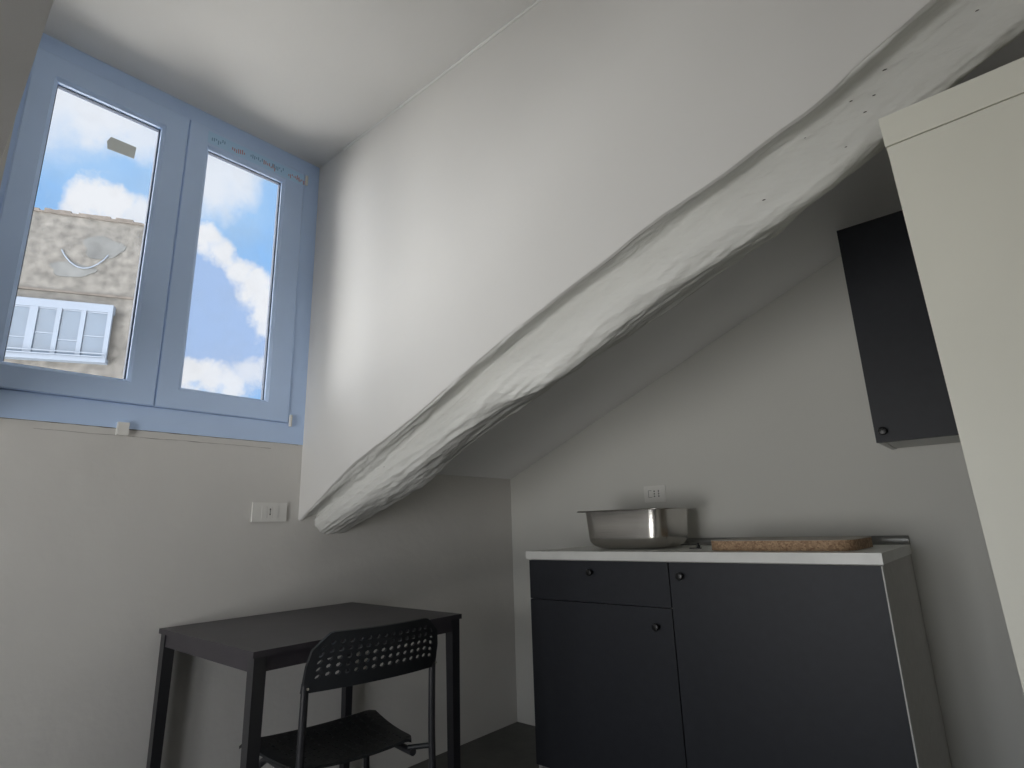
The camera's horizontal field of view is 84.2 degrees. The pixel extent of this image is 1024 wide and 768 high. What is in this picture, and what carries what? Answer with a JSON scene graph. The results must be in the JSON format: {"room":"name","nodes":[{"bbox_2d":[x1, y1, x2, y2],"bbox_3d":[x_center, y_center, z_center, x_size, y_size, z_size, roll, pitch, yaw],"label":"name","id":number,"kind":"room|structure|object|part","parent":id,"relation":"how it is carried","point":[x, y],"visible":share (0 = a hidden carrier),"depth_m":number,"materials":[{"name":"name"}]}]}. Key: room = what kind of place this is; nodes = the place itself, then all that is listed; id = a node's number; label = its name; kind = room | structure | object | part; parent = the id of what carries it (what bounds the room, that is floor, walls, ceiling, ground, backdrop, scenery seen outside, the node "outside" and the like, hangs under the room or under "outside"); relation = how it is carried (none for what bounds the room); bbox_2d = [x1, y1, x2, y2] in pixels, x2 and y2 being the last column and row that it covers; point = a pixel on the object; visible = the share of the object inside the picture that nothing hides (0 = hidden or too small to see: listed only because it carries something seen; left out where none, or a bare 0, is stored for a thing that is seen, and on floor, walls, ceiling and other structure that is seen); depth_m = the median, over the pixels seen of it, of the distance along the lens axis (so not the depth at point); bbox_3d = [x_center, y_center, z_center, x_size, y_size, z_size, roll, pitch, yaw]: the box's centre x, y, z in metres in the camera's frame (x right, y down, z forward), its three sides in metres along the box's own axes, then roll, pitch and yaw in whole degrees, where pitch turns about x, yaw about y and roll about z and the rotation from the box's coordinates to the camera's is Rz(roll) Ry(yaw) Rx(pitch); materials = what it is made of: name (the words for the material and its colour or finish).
{"room":"studio apartment","nodes":[
{"label":"studio apartment","id":0,"kind":"room"},
{"bbox_2d":[0,0,53,162],"bbox_3d":[-1.070,-1.038,0.120,3.750,1.777,1.736,-14,-18,39],"label":"wall","id":1,"kind":"structure","parent":0,"point":[13,42],"depth_m":0.94,"materials":[{"name":"paint"}]},
{"bbox_2d":[0,120,516,767],"bbox_3d":[-1.524,0.094,2.018,0.250,3.000,4.700,-14,-18,39],"label":"wall","id":2,"kind":"structure","parent":0,"point":[108,542],"depth_m":2.06,"materials":[{"name":"paint"}]},
{"bbox_2d":[0,33,319,447],"bbox_3d":[-1.331,-0.478,2.266,0.105,1.418,1.114,-14,-18,39],"label":"window","id":3,"kind":"structure","parent":2,"relation":"in","point":[149,396],"depth_m":2.18,"materials":[{"name":"plastic"}]},
{"bbox_3d":[-1.505,-0.550,2.040,0.046,1.225,0.503,-14,-18,39],"label":"sash","id":4,"kind":"part","parent":3,"relation":"part of","materials":[{"name":"plastic"}]},
{"bbox_3d":[-1.169,-0.466,2.418,0.042,1.225,0.516,-14,-18,39],"label":"sash","id":5,"kind":"part","parent":3,"relation":"part of","materials":[{"name":"plastic"}]},
{"bbox_2d":[212,138,283,171],"bbox_3d":[-1.176,-1.023,2.536,0.001,0.033,0.320,-14,-18,39],"label":"print","id":6,"kind":"object","parent":3,"relation":"on","point":[229,146],"depth_m":2.53,"materials":[{"name":"green"}]},
{"bbox_2d":[232,147,304,184],"bbox_3d":[-1.109,-1.001,2.610,0.001,0.034,0.356,-14,-18,39],"label":"print","id":7,"kind":"object","parent":3,"relation":"attached to","point":[244,154],"depth_m":2.60,"materials":[{"name":"pink"}]},
{"bbox_2d":[251,502,286,521],"bbox_3d":[-0.993,0.524,2.318,0.012,0.076,0.144,-14,-18,39],"label":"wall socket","id":8,"kind":"object","parent":2,"relation":"attached to","point":[260,512],"visible":1,"depth_m":2.31,"materials":[{"name":"white plastic"}]},
{"bbox_2d":[43,0,536,167],"bbox_3d":[-0.094,-1.548,1.349,3.650,0.267,1.186,-14,-18,39],"label":"ceiling","id":9,"kind":"structure","parent":0,"point":[306,79],"depth_m":2.12,"materials":[{"name":"paint"}]},
{"bbox_2d":[408,722,538,767],"bbox_3d":[-0.085,1.282,0.462,3.950,0.150,4.700,-14,-18,39],"label":"floor","id":10,"kind":"structure","parent":0,"point":[513,745],"depth_m":2.74,"materials":[{"name":"grey"}]},
{"bbox_2d":[146,602,461,767],"bbox_3d":[-0.686,1.202,1.913,0.698,0.750,0.764,-14,-18,39],"label":"table","id":11,"kind":"object","parent":10,"relation":"on","point":[255,645],"visible":0.96,"depth_m":1.87,"materials":[{"name":"grey wood"}]},
{"bbox_3d":[-1.166,1.208,1.854,0.036,0.728,0.036,-14,-18,39],"label":"leg","id":12,"kind":"part","parent":11,"relation":"part of","materials":[{"name":"grey"}]},
{"bbox_3d":[-0.677,1.089,1.443,0.036,0.728,0.036,-14,-18,39],"label":"leg","id":13,"kind":"part","parent":11,"relation":"part of","materials":[{"name":"grey"}]},
{"bbox_3d":[-0.695,1.326,2.380,0.036,0.728,0.036,-14,-18,39],"label":"leg","id":14,"kind":"part","parent":11,"relation":"part of","materials":[{"name":"grey"}]},
{"bbox_3d":[-0.206,1.207,1.969,0.036,0.728,0.036,-14,-18,39],"label":"leg","id":15,"kind":"part","parent":11,"relation":"part of","materials":[{"name":"grey"}]},
{"bbox_2d":[239,618,437,767],"bbox_3d":[-0.508,1.117,1.695,0.445,0.787,0.507,10,-19,-40],"label":"chair","id":16,"kind":"object","parent":10,"relation":"on","point":[365,734],"visible":1,"depth_m":1.64,"materials":[{"name":"black plastic"}]},
{"bbox_3d":[-0.657,1.283,1.576,0.385,0.412,0.051,-14,-18,40],"label":"leg","id":17,"kind":"part","parent":16,"relation":"part of","materials":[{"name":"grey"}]},
{"bbox_3d":[-0.528,1.109,1.401,0.023,0.658,0.070,7,-16,-30],"label":"leg","id":18,"kind":"part","parent":16,"relation":"part of","materials":[{"name":"grey metal"}]},
{"bbox_3d":[-0.545,1.097,1.743,0.444,0.033,0.395,10,-19,-40],"label":"seat","id":19,"kind":"part","parent":16,"relation":"part of","materials":[{"name":"black plastic"}]},
{"bbox_3d":[-0.378,0.765,1.617,0.420,0.151,0.078,10,-19,-40],"label":"backrest","id":20,"kind":"part","parent":16,"relation":"part of","materials":[{"name":"black plastic"}]},
{"bbox_3d":[-0.406,1.329,1.788,0.051,0.412,0.385,7,-17,-32],"label":"leg","id":21,"kind":"part","parent":16,"relation":"part of","materials":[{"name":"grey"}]},
{"bbox_3d":[-0.220,1.165,1.662,0.071,0.658,0.023,-13,-18,37],"label":"leg","id":22,"kind":"part","parent":16,"relation":"part of","materials":[{"name":"grey metal"}]},
{"bbox_2d":[529,559,687,767],"bbox_3d":[0.530,1.211,2.424,0.672,0.909,0.629,-14,-18,39],"label":"base cabinet","id":23,"kind":"object","parent":10,"relation":"on","point":[607,694],"visible":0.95,"depth_m":2.21,"materials":[{"name":"black wood"}]},
{"bbox_3d":[0.316,0.767,2.306,0.027,0.027,0.028,-14,-18,39],"label":"knob","id":24,"kind":"part","parent":23,"relation":"part of","materials":[{"name":"black metal"}]},
{"bbox_3d":[0.336,0.806,2.310,0.667,0.160,0.018,-14,-18,39],"label":"drawer","id":25,"kind":"part","parent":23,"relation":"part of","materials":[{"name":"black wood"}]},
{"bbox_3d":[0.531,0.895,2.085,0.027,0.027,0.028,-14,-18,39],"label":"knob","id":26,"kind":"part","parent":23,"relation":"part of","materials":[{"name":"black metal"}]},
{"bbox_2d":[669,554,951,767],"bbox_3d":[1.041,1.087,1.994,0.685,0.909,0.629,-14,-18,39],"label":"base cabinet","id":27,"kind":"object","parent":10,"relation":"on","point":[781,665],"visible":0.96,"depth_m":1.79,"materials":[{"name":"grey wood"}]},
{"bbox_3d":[0.610,0.699,2.058,0.027,0.027,0.028,-14,-18,39],"label":"knob","id":28,"kind":"part","parent":27,"relation":"part of","materials":[{"name":"black metal"}]},
{"bbox_2d":[526,535,911,564],"bbox_3d":[0.779,0.678,2.338,1.374,0.066,0.606,-14,-18,39],"label":"countertop","id":29,"kind":"structure","parent":27,"relation":"on","point":[885,549],"depth_m":2.05,"materials":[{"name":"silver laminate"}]},
{"bbox_2d":[577,508,695,548],"bbox_3d":[0.565,0.650,2.547,0.464,0.169,0.384,-12,-18,36],"label":"sink bowl","id":30,"kind":"object","parent":29,"relation":"on","point":[642,528],"visible":0.99,"depth_m":2.41,"materials":[{"name":"silver metal"}]},
{"bbox_2d":[689,543,701,548],"bbox_3d":[0.749,0.661,2.313,0.047,0.022,0.018,-7,-15,20],"label":"clip","id":31,"kind":"object","parent":29,"relation":"on","point":[697,545],"visible":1,"depth_m":2.30,"materials":[{"name":"black plastic"}]},
{"bbox_2d":[711,536,872,550],"bbox_3d":[1.030,0.592,2.103,0.490,0.035,0.360,-14,-19,41],"label":"wooden board","id":32,"kind":"object","parent":29,"relation":"on","point":[829,543],"visible":1,"depth_m":1.97,"materials":[{"name":"brown wood"}]},
{"bbox_3d":[1.082,0.682,2.460,1.074,0.032,0.024,-14,-18,39],"label":"upstand trim","id":33,"kind":"part","parent":29,"relation":"part of","materials":[{"name":"silver metal"}]},
{"bbox_2d":[878,57,1023,691],"bbox_3d":[1.180,0.336,0.906,0.604,1.789,0.603,-15,-19,39],"label":"tall cabinet","id":34,"kind":"object","parent":10,"relation":"on","point":[956,154],"visible":1,"depth_m":0.96,"materials":[{"name":"grey wood"}]},
{"bbox_2d":[298,0,936,520],"bbox_3d":[0.376,-0.646,1.567,3.550,1.940,0.050,-14,-18,39],"label":"wall","id":35,"kind":"structure","parent":0,"point":[459,218],"depth_m":1.84,"materials":[{"name":"paint"}]},
{"bbox_2d":[343,0,540,149],"bbox_3d":[0.406,-1.376,1.664,3.200,0.067,0.011,-14,-18,39],"label":"trim","id":36,"kind":"structure","parent":35,"relation":"attached to","point":[498,31],"depth_m":2.17,"materials":[{"name":"white paint"}]},
{"bbox_2d":[438,33,1023,478],"bbox_3d":[0.749,-0.583,2.150,3.750,1.777,1.338,-14,-18,39],"label":"ceiling","id":37,"kind":"structure","parent":0,"point":[809,242],"depth_m":2.55,"materials":[{"name":"paint"}]},
{"bbox_2d":[305,0,1023,533],"bbox_3d":[0.474,-0.526,1.610,3.501,1.795,0.278,-14,-18,39],"label":"ceiling beam","id":38,"kind":"structure","parent":37,"relation":"attached to","point":[758,199],"depth_m":1.51,"materials":[{"name":"paint"}]},
{"bbox_2d":[510,255,1023,767],"bbox_3d":[1.350,0.179,2.487,3.950,2.892,0.200,-14,-18,39],"label":"wall","id":39,"kind":"structure","parent":0,"point":[767,429],"depth_m":2.46,"materials":[{"name":"paint"}]},
{"bbox_2d":[644,485,666,502],"bbox_3d":[0.714,0.549,2.829,0.116,0.080,0.012,-14,-18,39],"label":"wall socket","id":40,"kind":"object","parent":39,"relation":"attached to","point":[657,493],"visible":1,"depth_m":2.82,"materials":[{"name":"white plastic"}]},
{"bbox_2d":[837,210,960,449],"bbox_3d":[1.580,-0.221,1.989,0.600,0.815,0.359,-14,-18,39],"label":"upper cabinet","id":41,"kind":"object","parent":39,"relation":"attached to","point":[909,400],"visible":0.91,"depth_m":1.99,"materials":[{"name":"grey wood"}]},
{"bbox_3d":[1.276,0.162,1.950,0.027,0.027,0.028,-14,-18,39],"label":"knob","id":42,"kind":"part","parent":41,"relation":"part of","materials":[{"name":"black"}]},
{"label":"outside","id":43,"kind":"structure","parent":0,"visible":0},
{"bbox_2d":[4,207,143,378],"bbox_3d":[-25.000,4.822,24.502,15.640,24.240,9.510,4,-15,-21],"label":"apartment building","id":44,"kind":"structure","parent":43,"point":[73,307],"depth_m":24.48,"materials":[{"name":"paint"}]},
{"bbox_3d":[-19.872,-2.222,23.380,0.285,2.080,0.150,4,-15,-21],"label":"veranda post","id":45,"kind":"part","parent":44,"relation":"part of","materials":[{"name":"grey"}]},
{"bbox_3d":[-19.983,-1.320,22.891,5.900,0.060,0.060,4,-15,-21],"label":"rail","id":46,"kind":"part","parent":44,"relation":"part of","materials":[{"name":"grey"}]},
{"bbox_3d":[-19.067,-2.169,23.687,0.171,2.080,0.150,4,-15,-21],"label":"veranda post","id":47,"kind":"part","parent":44,"relation":"part of","materials":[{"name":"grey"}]},
{"bbox_3d":[-19.987,-1.456,22.926,5.900,0.060,0.060,4,-15,-21],"label":"rail","id":48,"kind":"part","parent":44,"relation":"part of","materials":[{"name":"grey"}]},
{"bbox_3d":[-18.266,-2.117,23.993,0.171,2.080,0.150,4,-15,-21],"label":"veranda post","id":49,"kind":"part","parent":44,"relation":"part of","materials":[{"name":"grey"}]},
{"bbox_3d":[-17.389,-2.060,24.328,0.171,2.080,0.150,4,-15,-21],"label":"veranda post","id":50,"kind":"part","parent":44,"relation":"part of","materials":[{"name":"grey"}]}
]}

